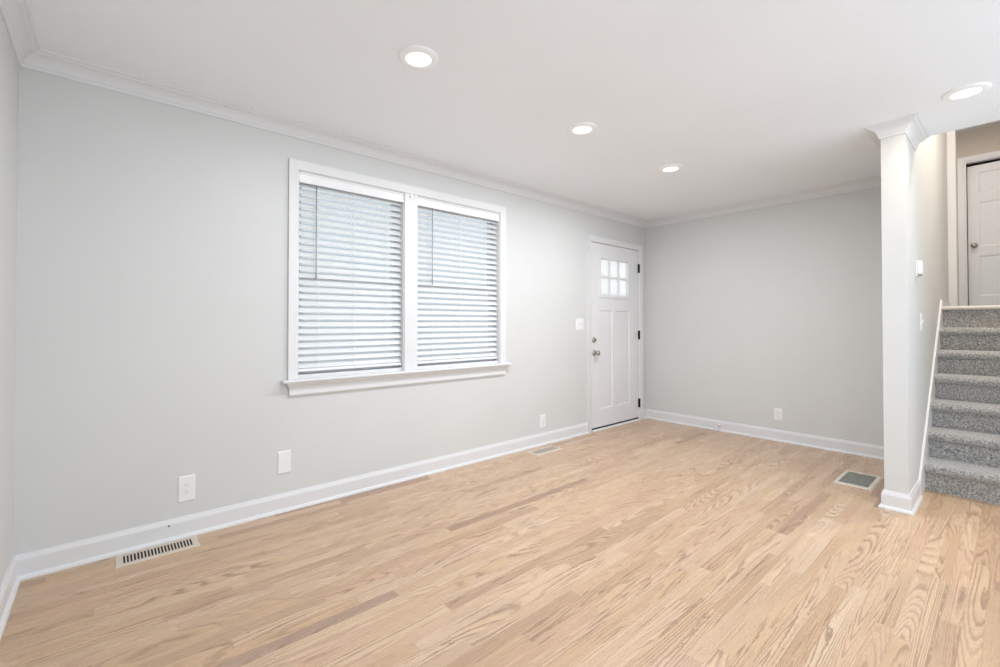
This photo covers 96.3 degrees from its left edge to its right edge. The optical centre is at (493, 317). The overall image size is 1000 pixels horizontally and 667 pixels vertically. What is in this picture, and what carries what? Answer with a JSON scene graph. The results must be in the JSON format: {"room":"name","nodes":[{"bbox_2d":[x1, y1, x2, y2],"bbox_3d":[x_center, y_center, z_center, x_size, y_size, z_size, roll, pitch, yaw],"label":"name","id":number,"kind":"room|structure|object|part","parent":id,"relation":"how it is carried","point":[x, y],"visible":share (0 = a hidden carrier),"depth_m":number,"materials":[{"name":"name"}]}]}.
{"room":"empty living room","nodes":[
{"label":"empty living room","id":0,"kind":"room"},
{"bbox_2d":[0,12,18,586],"bbox_3d":[-1.049,-0.039,0.637,0.120,2.440,3.650,1,-1,-41],"label":"wall","id":1,"kind":"structure","parent":0,"point":[9,67],"depth_m":1.88,"materials":[{"name":"grey paint"}]},
{"bbox_2d":[0,556,20,640],"bbox_3d":[-0.993,1.126,0.672,0.028,0.112,3.650,1,-1,-41],"label":"baseboard","id":2,"kind":"structure","parent":1,"relation":"attached to","point":[10,584],"depth_m":1.86,"materials":[{"name":"white paint"}]},
{"bbox_2d":[0,0,40,66],"bbox_3d":[-0.975,-1.218,0.715,0.075,0.080,3.650,1,-1,-41],"label":"trim","id":3,"kind":"structure","parent":1,"relation":"attached to","point":[17,16],"depth_m":1.86,"materials":[{"name":"white paint"}]},
{"bbox_2d":[13,67,645,555],"bbox_3d":[-0.190,0.000,3.871,5.643,2.440,0.130,1,-1,-41],"label":"wall","id":4,"kind":"structure","parent":0,"point":[152,284],"depth_m":2.50,"materials":[{"name":"grey paint"}]},
{"bbox_2d":[178,474,194,502],"bbox_3d":[-1.694,0.941,2.474,0.078,0.140,0.007,1,-1,-41],"label":"wall outlet","id":5,"kind":"object","parent":4,"relation":"attached to","point":[186,484],"visible":1,"depth_m":2.47,"materials":[{"name":"white plastic"}]},
{"bbox_2d":[183,482,189,487],"bbox_3d":[-1.693,0.922,2.472,0.034,0.025,0.003,1,-1,-41],"label":"receptacle","id":6,"kind":"object","parent":5,"relation":"attached to","point":[185,484],"depth_m":2.47,"materials":[{"name":"grey plastic"}]},
{"bbox_2d":[183,489,189,494],"bbox_3d":[-1.693,0.961,2.472,0.034,0.025,0.003,1,-1,-41],"label":"receptacle","id":7,"kind":"object","parent":5,"relation":"attached to","point":[185,491],"depth_m":2.47,"materials":[{"name":"grey plastic"}]},
{"bbox_2d":[277,450,290,473],"bbox_3d":[-1.311,0.902,2.804,0.076,0.138,0.007,1,-1,-41],"label":"blank plate","id":8,"kind":"object","parent":4,"relation":"attached to","point":[284,457],"visible":1,"depth_m":2.80,"materials":[{"name":"white plastic"}]},
{"bbox_2d":[14,422,588,580],"bbox_3d":[-0.586,1.159,3.412,4.222,0.112,0.028,1,-1,-41],"label":"baseboard","id":9,"kind":"structure","parent":4,"relation":"attached to","point":[40,562],"depth_m":2.66,"materials":[{"name":"white paint"}]},
{"bbox_2d":[21,49,647,227],"bbox_3d":[-0.123,-1.181,3.808,5.403,0.080,0.075,1,-1,-41],"label":"trim","id":10,"kind":"structure","parent":4,"relation":"attached to","point":[43,61],"depth_m":2.74,"materials":[{"name":"white paint"}]},
{"bbox_2d":[281,158,511,395],"bbox_3d":[-0.622,-0.250,3.461,1.924,1.507,0.183,1,-1,-41],"label":"window","id":11,"kind":"structure","parent":4,"relation":"in","point":[409,371],"depth_m":3.38,"materials":[{"name":"white paint"}]},
{"bbox_3d":[-1.038,-0.592,3.212,0.756,0.698,0.022,1,-1,-41],"label":"sash","id":12,"kind":"part","parent":11,"relation":"part of","materials":[{"name":"white paint"}]},
{"bbox_3d":[-1.022,0.044,3.186,0.756,0.655,0.022,1,-1,-41],"label":"sash","id":13,"kind":"part","parent":11,"relation":"part of","materials":[{"name":"white paint"}]},
{"bbox_2d":[298,171,403,371],"bbox_3d":[-0.983,-0.294,3.145,0.753,1.293,0.084,1,-1,-41],"label":"window blind","id":14,"kind":"object","parent":11,"relation":"attached to","point":[381,316],"visible":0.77,"depth_m":3.13,"materials":[{"name":"white plastic"}]},
{"bbox_3d":[-1.180,-0.281,2.992,0.002,1.240,0.060,1,-1,-41],"label":"ladder cord","id":15,"kind":"part","parent":14,"relation":"part of","materials":[{"name":"white fabric"}]},
{"bbox_3d":[-0.992,0.343,3.147,0.745,0.018,0.046,1,-1,-41],"label":"rail","id":16,"kind":"part","parent":14,"relation":"part of","materials":[{"name":"white plastic"}]},
{"bbox_3d":[-0.991,-0.279,3.154,0.002,1.240,0.060,1,-1,-41],"label":"ladder cord","id":17,"kind":"part","parent":14,"relation":"part of","materials":[{"name":"white fabric"}]},
{"bbox_3d":[-0.325,0.052,3.786,0.840,0.655,0.022,1,-1,-41],"label":"sash","id":18,"kind":"part","parent":11,"relation":"part of","materials":[{"name":"white paint"}]},
{"bbox_2d":[417,197,499,363],"bbox_3d":[-0.286,-0.287,3.745,0.837,1.293,0.084,1,-1,-41],"label":"window blind","id":19,"kind":"object","parent":11,"relation":"attached to","point":[426,204],"visible":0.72,"depth_m":3.73,"materials":[{"name":"white plastic"}]},
{"bbox_3d":[-0.504,-0.274,3.574,0.002,1.240,0.060,1,-1,-41],"label":"ladder cord","id":20,"kind":"part","parent":19,"relation":"part of","materials":[{"name":"white fabric"}]},
{"bbox_3d":[-0.295,0.350,3.748,0.829,0.018,0.046,1,-1,-41],"label":"rail","id":21,"kind":"part","parent":19,"relation":"part of","materials":[{"name":"white plastic"}]},
{"bbox_3d":[-0.294,-0.271,3.754,0.002,1.240,0.060,1,-1,-41],"label":"ladder cord","id":22,"kind":"part","parent":19,"relation":"part of","materials":[{"name":"white fabric"}]},
{"bbox_3d":[-0.341,-0.585,3.812,0.840,0.698,0.022,1,-1,-41],"label":"sash","id":23,"kind":"part","parent":11,"relation":"part of","materials":[{"name":"white paint"}]},
{"bbox_2d":[540,414,545,428],"bbox_3d":[0.478,1.004,4.344,0.078,0.128,0.007,1,-1,-41],"label":"wall outlet","id":24,"kind":"object","parent":4,"relation":"attached to","point":[542,417],"visible":1,"depth_m":4.34,"materials":[{"name":"white plastic"}]},
{"bbox_2d":[576,318,583,329],"bbox_3d":[0.913,0.067,4.723,0.125,0.122,0.018,1,-1,-41],"label":"light switch","id":25,"kind":"object","parent":4,"relation":"attached to","point":[579,322],"visible":1,"depth_m":4.72,"materials":[{"name":"white plastic"}]},
{"bbox_2d":[587,235,642,432],"bbox_3d":[1.393,0.172,5.189,1.075,2.127,0.198,1,-1,-41],"label":"door","id":26,"kind":"structure","parent":4,"relation":"in","point":[614,267],"depth_m":5.15,"materials":[{"name":"white paint"}]},
{"bbox_3d":[1.118,0.382,4.866,0.066,0.066,0.072,1,-1,-41],"label":"knob","id":27,"kind":"part","parent":26,"relation":"part of","materials":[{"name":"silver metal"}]},
{"bbox_3d":[1.378,-0.458,5.174,0.536,0.405,0.004,1,-1,-41],"label":"pane","id":28,"kind":"part","parent":26,"relation":"part of","materials":[{"name":"clear glass"}]},
{"bbox_3d":[1.378,-0.458,5.173,0.604,0.473,0.053,1,-1,-41],"label":"lite frame","id":29,"kind":"part","parent":26,"relation":"part of","materials":[{"name":"white paint"}]},
{"bbox_2d":[643,409,646,418],"bbox_3d":[1.870,1.184,5.528,0.100,0.112,0.028,1,-1,-41],"label":"baseboard","id":30,"kind":"structure","parent":4,"relation":"attached to","point":[644,410],"depth_m":5.52,"materials":[{"name":"white paint"}]},
{"bbox_2d":[0,418,999,666],"bbox_3d":[1.043,1.228,2.425,5.643,0.050,3.650,1,-1,-41],"label":"floor","id":31,"kind":"structure","parent":0,"point":[647,542],"depth_m":2.05,"materials":[{"name":"brown wood"}]},
{"bbox_2d":[115,536,199,568],"bbox_3d":[-1.725,1.199,2.309,0.345,0.005,0.142,1,-1,-41],"label":"floor vent","id":32,"kind":"object","parent":31,"relation":"in","point":[130,558],"visible":1,"depth_m":2.30,"materials":[{"name":"beige metal"}]},
{"bbox_2d":[527,445,562,455],"bbox_3d":[0.473,1.221,4.134,0.345,0.005,0.142,1,-1,-41],"label":"floor vent","id":33,"kind":"object","parent":31,"relation":"in","point":[548,449],"visible":1,"depth_m":4.12,"materials":[{"name":"beige metal"}]},
{"bbox_2d":[833,470,881,489],"bbox_3d":[2.733,1.212,3.363,0.410,0.005,0.222,1,-1,-41],"label":"floor vent","id":34,"kind":"object","parent":31,"relation":"in","point":[850,478],"visible":1,"depth_m":3.35,"materials":[{"name":"grey metal"}]},
{"bbox_2d":[918,300,999,504],"bbox_3d":[3.809,0.519,3.216,1.668,1.388,0.958,1,-1,-41],"label":"carpeted staircase","id":35,"kind":"structure","parent":31,"relation":"on","point":[960,452],"depth_m":3.37,"materials":[{"name":"grey carpet"}]},
{"bbox_2d":[29,0,999,219],"bbox_3d":[1.004,-1.286,2.500,5.643,0.100,3.770,1,-1,-41],"label":"ceiling","id":36,"kind":"structure","parent":0,"point":[754,99],"depth_m":2.26,"materials":[{"name":"white paint"}]},
{"bbox_2d":[398,45,438,69],"bbox_3d":[-0.358,-1.235,2.135,0.192,0.012,0.192,1,-1,-41],"label":"recessed light","id":37,"kind":"object","parent":36,"relation":"in","point":[417,57],"visible":1,"depth_m":2.12,"materials":[{"name":"white"}]},
{"bbox_2d":[567,122,596,135],"bbox_3d":[0.575,-1.225,2.914,0.192,0.012,0.192,1,-1,-41],"label":"recessed light","id":38,"kind":"object","parent":36,"relation":"in","point":[581,128],"visible":1,"depth_m":2.89,"materials":[{"name":"white"}]},
{"bbox_2d":[658,164,682,172],"bbox_3d":[1.444,-1.216,3.657,0.192,0.012,0.192,1,-1,-41],"label":"recessed light","id":39,"kind":"object","parent":36,"relation":"in","point":[670,168],"visible":1,"depth_m":3.63,"materials":[{"name":"white"}]},
{"bbox_2d":[941,82,991,100],"bbox_3d":[2.580,-1.231,2.448,0.192,0.012,0.192,1,-1,-41],"label":"recessed light","id":40,"kind":"object","parent":36,"relation":"in","point":[970,90],"visible":1,"depth_m":2.43,"materials":[{"name":"white"}]},
{"bbox_2d":[646,187,883,445],"bbox_3d":[2.742,0.010,4.699,0.120,2.440,2.443,1,-1,-41],"label":"wall","id":41,"kind":"structure","parent":0,"point":[752,313],"depth_m":4.51,"materials":[{"name":"grey paint"}]},
{"bbox_2d":[646,176,880,227],"bbox_3d":[2.668,-1.171,4.650,0.075,0.080,2.443,1,-1,-41],"label":"trim","id":42,"kind":"structure","parent":41,"relation":"attached to","point":[872,182],"depth_m":4.49,"materials":[{"name":"white paint"}]},
{"bbox_2d":[647,409,883,459],"bbox_3d":[2.686,1.173,4.637,0.028,0.112,2.443,1,-1,-41],"label":"baseboard","id":43,"kind":"structure","parent":41,"relation":"attached to","point":[832,444],"depth_m":4.48,"materials":[{"name":"white paint"}]},
{"bbox_2d":[774,408,782,420],"bbox_3d":[2.841,0.966,4.474,0.007,0.118,0.076,1,-1,-41],"label":"wall outlet","id":44,"kind":"object","parent":41,"relation":"attached to","point":[778,413],"visible":1,"depth_m":4.47,"materials":[{"name":"white plastic"}]},
{"bbox_2d":[881,132,948,494],"bbox_3d":[3.608,-0.664,3.766,2.850,3.766,0.114,1,-1,-41],"label":"wall partition","id":45,"kind":"structure","parent":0,"point":[914,212],"depth_m":2.88,"materials":[{"name":"grey paint"}]},
{"bbox_2d":[864,128,880,149],"bbox_3d":[2.939,-1.187,3.321,1.398,0.080,0.075,1,-1,-41],"label":"trim","id":46,"kind":"structure","parent":45,"relation":"attached to","point":[873,135],"depth_m":3.01,"materials":[{"name":"white paint"}]},
{"bbox_2d":[863,113,918,138],"bbox_3d":[2.500,-1.193,2.818,0.075,0.080,0.264,1,-1,-41],"label":"trim","id":47,"kind":"structure","parent":45,"relation":"attached to","point":[897,126],"depth_m":2.82,"materials":[{"name":"white paint"}]},
{"bbox_2d":[878,490,913,515],"bbox_3d":[2.518,1.151,2.805,0.028,0.112,0.170,1,-1,-41],"label":"baseboard","id":48,"kind":"structure","parent":45,"relation":"attached to","point":[894,501],"depth_m":2.80,"materials":[{"name":"white paint"}]},
{"bbox_2d":[909,480,922,514],"bbox_3d":[2.713,1.152,2.880,0.422,0.112,0.028,1,-1,-41],"label":"baseboard","id":49,"kind":"structure","parent":45,"relation":"attached to","point":[916,498],"depth_m":2.87,"materials":[{"name":"white paint"}]},
{"bbox_2d":[905,113,929,150],"bbox_3d":[2.730,-1.192,2.891,0.520,0.080,0.075,1,-1,-41],"label":"trim","id":50,"kind":"structure","parent":45,"relation":"attached to","point":[916,132],"depth_m":2.89,"materials":[{"name":"white paint"}]},
{"bbox_2d":[916,260,923,276],"bbox_3d":[2.928,-0.339,3.080,0.090,0.110,0.032,1,-1,-41],"label":"thermostat","id":51,"kind":"object","parent":45,"relation":"attached to","point":[919,264],"visible":1,"depth_m":3.06,"materials":[{"name":"white plastic"}]},
{"bbox_2d":[920,313,923,330],"bbox_3d":[3.068,0.029,3.205,0.076,0.130,0.018,1,-1,-41],"label":"light switch","id":52,"kind":"object","parent":45,"relation":"attached to","point":[921,320],"visible":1,"depth_m":3.19,"materials":[{"name":"white plastic"}]},
{"bbox_2d":[947,130,957,305],"bbox_3d":[4.679,-1.316,4.666,0.098,2.440,0.192,1,-1,-41],"label":"trim","id":53,"kind":"structure","parent":45,"relation":"attached to","point":[951,136],"depth_m":4.58,"materials":[{"name":"white paint"}]},
{"bbox_2d":[956,123,999,305],"bbox_3d":[6.566,-1.294,6.507,1.000,2.440,2.520,1,-1,-41],"label":"wall","id":54,"kind":"structure","parent":0,"point":[984,139],"depth_m":5.98,"materials":[{"name":"beige paint"}]},
{"bbox_2d":[957,150,999,305],"bbox_3d":[6.635,-1.122,5.756,0.164,2.077,0.919,1,-1,-41],"label":"door","id":55,"kind":"structure","parent":54,"relation":"in","point":[980,184],"depth_m":5.98,"materials":[{"name":"white paint"}]},
{"bbox_3d":[6.435,-0.972,5.999,0.075,0.066,0.067,1,-1,-41],"label":"knob","id":56,"kind":"part","parent":55,"relation":"part of","materials":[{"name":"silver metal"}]},
{"bbox_2d":[956,120,999,131],"bbox_3d":[4.473,-2.586,4.719,4.725,0.100,2.520,1,-1,-41],"label":"ceiling","id":57,"kind":"structure","parent":0,"point":[994,122],"depth_m":5.90,"materials":[{"name":"white paint"}]}
]}

